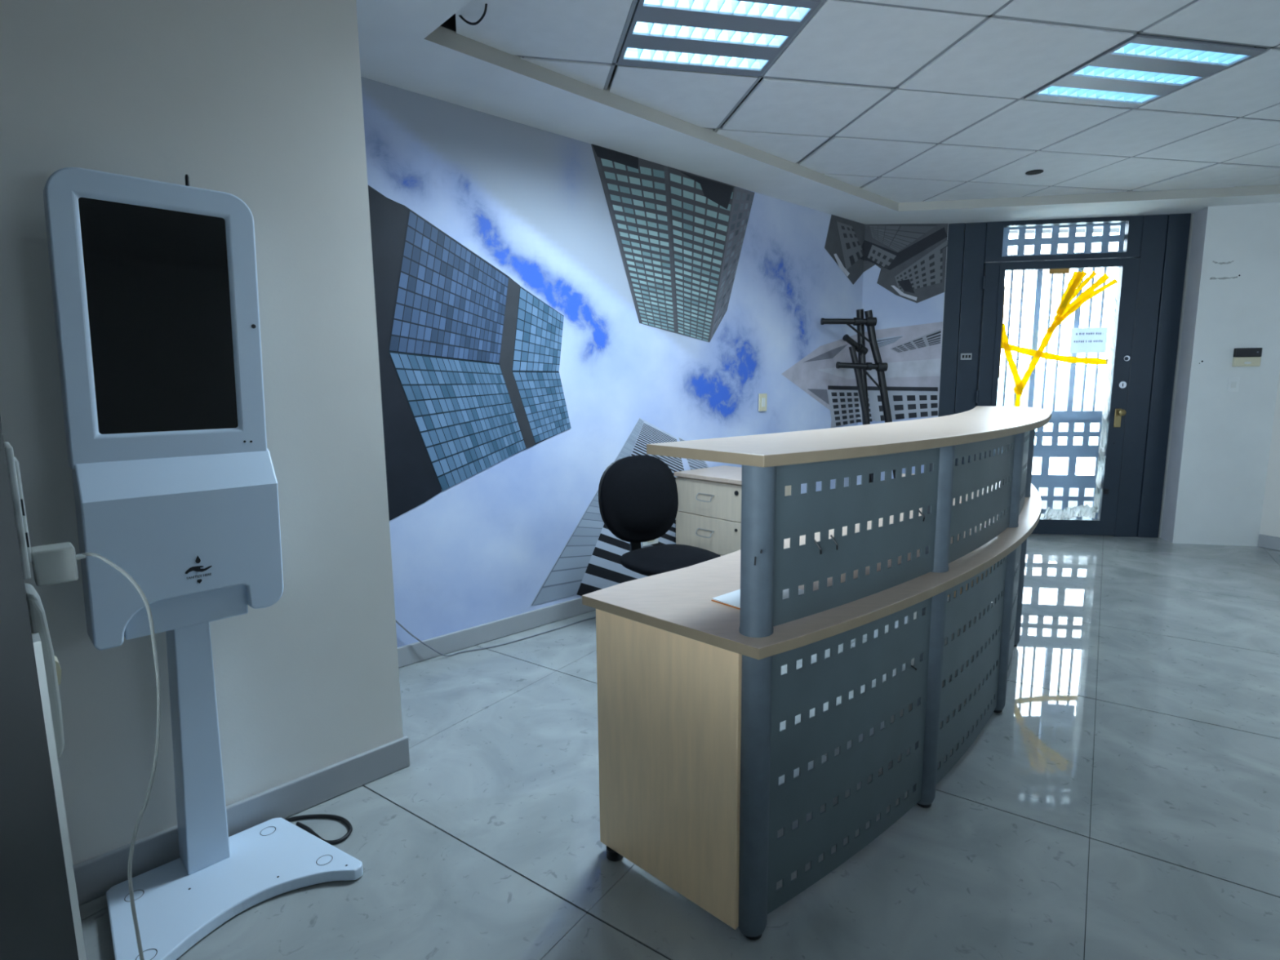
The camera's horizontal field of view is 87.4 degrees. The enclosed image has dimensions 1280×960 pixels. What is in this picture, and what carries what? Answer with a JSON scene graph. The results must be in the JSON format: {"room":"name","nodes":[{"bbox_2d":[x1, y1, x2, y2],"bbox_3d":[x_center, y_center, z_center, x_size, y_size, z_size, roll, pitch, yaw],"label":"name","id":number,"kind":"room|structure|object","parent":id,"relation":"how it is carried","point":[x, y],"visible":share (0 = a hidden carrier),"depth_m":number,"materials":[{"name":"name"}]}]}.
{"room":"office reception area","nodes":[
{"label":"office reception area","id":0,"kind":"room"},
{"bbox_2d":[0,417,79,959],"bbox_3d":[-1.245,-0.129,0.844,0.603,2.600,1.200,-9,11,-44],"label":"wall","id":1,"kind":"structure","parent":0,"point":[37,921],"depth_m":0.67,"materials":[{"name":"paint"}]},
{"bbox_2d":[4,441,32,579],"bbox_3d":[-0.646,0.030,0.695,0.009,0.135,0.102,-9,11,-44],"label":"wall socket","id":2,"kind":"object","parent":1,"relation":"attached to","point":[13,467],"visible":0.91,"depth_m":0.67,"materials":[{"name":"white plastic"}]},
{"bbox_2d":[31,542,86,586],"bbox_3d":[-0.617,0.088,0.712,0.043,0.037,0.036,-9,11,-44],"label":"power adapter","id":3,"kind":"object","parent":2,"relation":"attached to","point":[55,563],"visible":0.99,"depth_m":0.70,"materials":[{"name":"grey plastic"}]},
{"bbox_2d":[75,552,160,959],"bbox_3d":[-0.551,0.609,0.915,0.064,1.105,0.283,1,8,10],"label":"cable","id":4,"kind":"object","parent":3,"relation":"hanging from","point":[126,575],"visible":1,"depth_m":0.75,"materials":[{"name":"grey plastic"}]},
{"bbox_2d":[24,583,64,758],"bbox_3d":[-0.651,0.207,0.736,0.020,0.182,0.080,-9,11,-44],"label":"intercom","id":5,"kind":"object","parent":1,"relation":"attached to","point":[38,623],"visible":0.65,"depth_m":0.71,"materials":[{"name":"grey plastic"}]},
{"bbox_2d":[31,632,86,959],"bbox_3d":[-0.612,0.670,0.756,0.006,1.030,0.035,-9,11,-44],"label":"trim","id":6,"kind":"structure","parent":1,"relation":"attached to","point":[36,637],"depth_m":0.69,"materials":[{"name":"white plastic"}]},
{"bbox_2d":[0,0,403,865],"bbox_3d":[-1.358,-0.245,1.659,1.400,2.600,0.130,-9,11,-44],"label":"wall","id":7,"kind":"structure","parent":0,"point":[258,102],"depth_m":1.81,"materials":[{"name":"beige paint"}]},
{"bbox_2d":[73,736,409,905],"bbox_3d":[-1.111,0.969,1.962,0.909,0.104,0.018,-9,11,-44],"label":"baseboard","id":8,"kind":"structure","parent":7,"relation":"attached to","point":[94,877],"depth_m":1.96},
{"bbox_2d":[79,487,1279,959],"bbox_3d":[1.511,1.171,0.928,15.000,0.050,14.500,-1,8,0],"label":"floor","id":9,"kind":"structure","parent":0,"point":[1122,800],"depth_m":1.99,"materials":[{"name":"grey tile"}]},
{"bbox_2d":[43,167,363,959],"bbox_3d":[-1.053,0.160,1.594,0.399,1.802,0.517,8,11,44],"label":"kiosk","id":10,"kind":"object","parent":9,"relation":"on","point":[154,285],"visible":0.98,"depth_m":1.63,"materials":[{"name":"white plastic"}]},
{"bbox_2d":[284,813,352,844],"bbox_3d":[-1.039,1.020,1.933,0.406,0.011,0.145,-2,8,-9],"label":"power cable","id":11,"kind":"object","parent":9,"relation":"on","point":[343,820],"visible":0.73,"depth_m":1.97,"materials":[{"name":"black plastic"}]},
{"bbox_2d":[395,617,595,656],"bbox_3d":[-0.598,0.680,3.409,1.302,0.257,0.073,-6,10,-34],"label":"wire","id":12,"kind":"object","parent":9,"relation":"on","point":[399,624],"visible":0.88,"depth_m":3.28,"materials":[{"name":"grey"}]},
{"bbox_2d":[598,454,720,576],"bbox_3d":[0.152,0.353,3.309,0.560,0.918,0.621,-6,10,-34],"label":"office chair","id":13,"kind":"object","parent":9,"relation":"on","point":[638,495],"visible":0.71,"depth_m":3.37,"materials":[{"name":"black fabric"}]},
{"bbox_2d":[674,465,791,555],"bbox_3d":[0.575,0.322,4.126,0.490,0.740,0.577,-8,11,-42],"label":"base cabinet","id":14,"kind":"object","parent":9,"relation":"on","point":[708,516],"visible":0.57,"depth_m":3.98,"materials":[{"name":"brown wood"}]},
{"bbox_2d":[582,405,1051,940],"bbox_3d":[1.095,0.320,2.715,0.835,1.135,3.150,6,10,36],"label":"reception desk","id":15,"kind":"object","parent":9,"relation":"on","point":[694,696],"visible":1,"depth_m":1.67,"materials":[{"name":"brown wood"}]},
{"bbox_2d":[711,588,804,609],"bbox_3d":[0.316,0.296,1.693,0.224,0.006,0.160,-8,11,-41],"label":"paper","id":16,"kind":"object","parent":15,"relation":"on","point":[732,599],"visible":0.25,"depth_m":1.68,"materials":[{"name":"white paper"}]},
{"bbox_2d":[582,473,1041,659],"bbox_3d":[1.092,0.162,2.694,0.831,0.025,3.151,6,10,36],"label":"countertop","id":17,"kind":"structure","parent":15,"relation":"on","point":[678,602],"depth_m":1.70,"materials":[{"name":"brown wood"}]},
{"bbox_2d":[646,405,1051,467],"bbox_3d":[1.194,-0.220,2.564,0.583,0.025,3.083,6,11,40],"label":"countertop","id":18,"kind":"structure","parent":15,"relation":"on","point":[980,423],"depth_m":1.73,"materials":[{"name":"brown wood"}]},
{"bbox_2d":[820,309,895,483],"bbox_3d":[1.743,-0.387,5.149,0.758,1.822,0.194,-1,8,0],"label":"stand","id":19,"kind":"object","parent":9,"relation":"on","point":[860,367],"visible":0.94,"depth_m":5.05,"materials":[{"name":"black metal"}]},
{"bbox_2d":[993,222,1125,519],"bbox_3d":[3.410,-0.825,5.530,1.188,2.621,0.040,1,8,9],"label":"security gate","id":20,"kind":"object","parent":9,"relation":"on","point":[1069,416],"visible":0.35,"depth_m":5.51,"materials":[{"name":"white metal"}]},
{"bbox_2d":[355,0,1279,233],"bbox_3d":[1.985,-1.620,0.528,14.000,0.520,14.500,-1,8,0],"label":"ceiling","id":21,"kind":"structure","parent":0,"point":[873,112],"depth_m":3.12,"materials":[{"name":"white"}]},
{"bbox_2d":[458,3,487,25],"bbox_3d":[-0.598,-1.669,2.372,0.180,0.101,0.026,5,10,33],"label":"wire","id":22,"kind":"object","parent":21,"relation":"attached to","point":[479,20],"visible":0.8,"depth_m":2.37,"materials":[{"name":"black"}]},
{"bbox_2d":[617,0,821,76],"bbox_3d":[0.267,-1.734,2.536,0.621,0.096,0.582,-2,8,-11],"label":"ceiling light","id":23,"kind":"object","parent":21,"relation":"attached to","point":[744,37],"visible":1,"depth_m":2.55,"materials":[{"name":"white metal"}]},
{"bbox_2d":[1023,33,1266,108],"bbox_3d":[2.163,-1.806,2.912,0.621,0.096,0.582,-2,8,-11],"label":"ceiling light","id":24,"kind":"object","parent":21,"relation":"attached to","point":[1141,69],"visible":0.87,"depth_m":2.88,"materials":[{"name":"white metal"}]},
{"bbox_2d":[937,225,948,412],"bbox_3d":[2.158,-0.849,5.639,0.689,2.600,0.200,-1,8,0],"label":"wall","id":25,"kind":"structure","parent":0,"point":[948,225],"depth_m":5.47,"materials":[{"name":"white paint"}]},
{"bbox_2d":[937,213,1191,537],"bbox_3d":[3.357,-0.827,5.409,1.830,2.600,0.163,1,8,9],"label":"door","id":26,"kind":"structure","parent":25,"relation":"in","point":[1152,263],"depth_m":5.36,"materials":[{"name":"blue metal"}]},
{"bbox_2d":[960,353,972,359],"bbox_3d":[2.671,-1.011,5.481,0.084,0.052,0.017,1,8,9],"label":"switch","id":27,"kind":"object","parent":26,"relation":"attached to","point":[963,356],"visible":1,"depth_m":5.48,"materials":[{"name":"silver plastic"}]},
{"bbox_2d":[998,286,1004,377],"bbox_3d":[2.928,-1.194,5.426,0.022,0.730,0.002,1,8,10],"label":"tape","id":28,"kind":"object","parent":26,"relation":"attached to","point":[1004,286],"visible":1,"depth_m":5.41,"materials":[{"name":"yellow plastic"}]},
{"bbox_2d":[1000,271,1117,406],"bbox_3d":[3.324,-1.090,5.374,0.854,1.132,0.010,1,8,9],"label":"caution tape","id":29,"kind":"object","parent":26,"relation":"attached to","point":[1065,308],"visible":1,"depth_m":5.36,"materials":[{"name":"yellow plastic"}]},
{"bbox_2d":[1048,268,1070,274],"bbox_3d":[3.320,-1.656,5.298,0.152,0.048,0.001,1,8,9],"label":"tape","id":30,"kind":"object","parent":26,"relation":"attached to","point":[1055,271],"visible":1,"depth_m":5.30,"materials":[{"name":"brown plastic"}]},
{"bbox_2d":[1043,297,1117,519],"bbox_3d":[3.553,-0.542,5.403,0.426,1.808,0.012,1,8,9],"label":"plastic film","id":31,"kind":"object","parent":26,"relation":"hanging from","point":[1067,513],"visible":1,"depth_m":5.42,"materials":[{"name":"plastic"}]},
{"bbox_2d":[1070,327,1107,353],"bbox_3d":[3.583,-1.115,5.342,0.264,0.200,0.001,1,8,9],"label":"notice","id":32,"kind":"object","parent":26,"relation":"attached to","point":[1083,340],"visible":1,"depth_m":5.34,"materials":[{"name":"paper"}]},
{"bbox_2d":[1158,202,1279,546],"bbox_3d":[4.506,-0.820,5.281,0.569,2.600,0.559,1,8,10],"label":"wall","id":33,"kind":"structure","parent":0,"point":[1219,442],"depth_m":5.05,"materials":[{"name":"white paint"}]},
{"bbox_2d":[1226,377,1239,392],"bbox_3d":[4.458,-0.714,5.026,0.072,0.112,0.009,1,8,13],"label":"blank plate","id":34,"kind":"object","parent":33,"relation":"attached to","point":[1233,382],"visible":1,"depth_m":5.02,"materials":[{"name":"white paint"}]},
{"bbox_2d":[1231,347,1262,366],"bbox_3d":[4.512,-0.912,4.973,0.166,0.134,0.031,1,8,13],"label":"alarm keypad","id":35,"kind":"object","parent":33,"relation":"attached to","point":[1251,356],"visible":1,"depth_m":4.96,"materials":[{"name":"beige plastic"}]},
{"bbox_2d":[1259,372,1279,537],"bbox_3d":[5.761,-0.393,2.218,0.120,2.600,5.900,-3,9,-19],"label":"wall","id":36,"kind":"structure","parent":0,"point":[1270,517],"depth_m":5.02,"materials":[{"name":"beige paint"}]},
{"bbox_2d":[1257,533,1279,551],"bbox_3d":[5.708,0.848,2.371,0.018,0.099,5.895,-3,9,-19],"label":"baseboard","id":37,"kind":"structure","parent":36,"relation":"attached to","point":[1265,541],"depth_m":5.06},
{"bbox_3d":[-0.028,-0.591,3.987,3.762,2.600,3.428,-1,8,0],"label":"wall","id":38,"kind":"structure","parent":0,"visible":0},
{"bbox_2d":[397,596,595,667],"bbox_3d":[0.020,0.659,4.085,4.886,0.094,0.018,-8,11,-42],"label":"baseboard","id":39,"kind":"structure","parent":38,"relation":"attached to","point":[415,652],"depth_m":3.37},
{"bbox_2d":[360,76,948,647],"bbox_3d":[0.328,-0.587,4.177,5.104,2.531,0.407,-7,10,-37],"label":"wall mural","id":40,"kind":"object","parent":38,"relation":"attached to","point":[552,308],"visible":0.66,"depth_m":3.56,"materials":[{"name":"paper"}]},
{"bbox_2d":[641,537,657,546],"bbox_3d":[0.063,0.353,4.075,0.130,0.085,0.012,-8,11,-42],"label":"wall outlet","id":41,"kind":"object","parent":40,"relation":"attached to","point":[655,541],"visible":0.44,"depth_m":4.07,"materials":[{"name":"white plastic"}]},
{"bbox_2d":[758,393,767,411],"bbox_3d":[0.861,-0.543,4.686,0.085,0.122,0.012,-8,11,-42],"label":"light switch","id":42,"kind":"object","parent":40,"relation":"attached to","point":[762,397],"visible":1,"depth_m":4.68,"materials":[{"name":"beige plastic"}]},
{"label":"outside","id":43,"kind":"structure","parent":0,"visible":0},
{"bbox_2d":[1031,457,1095,475],"bbox_3d":[4.558,-0.465,12.458,14.000,0.100,13.940,1,8,9],"label":"ground","id":44,"kind":"structure","parent":43,"point":[1057,465],"depth_m":10.23,"materials":[{"name":"white"}]},
{"bbox_2d":[996,369,1106,444],"bbox_3d":[5.557,-1.247,12.311,14.000,1.470,0.300,1,8,9],"label":"wall","id":45,"kind":"structure","parent":44,"relation":"on","point":[1062,375],"depth_m":11.84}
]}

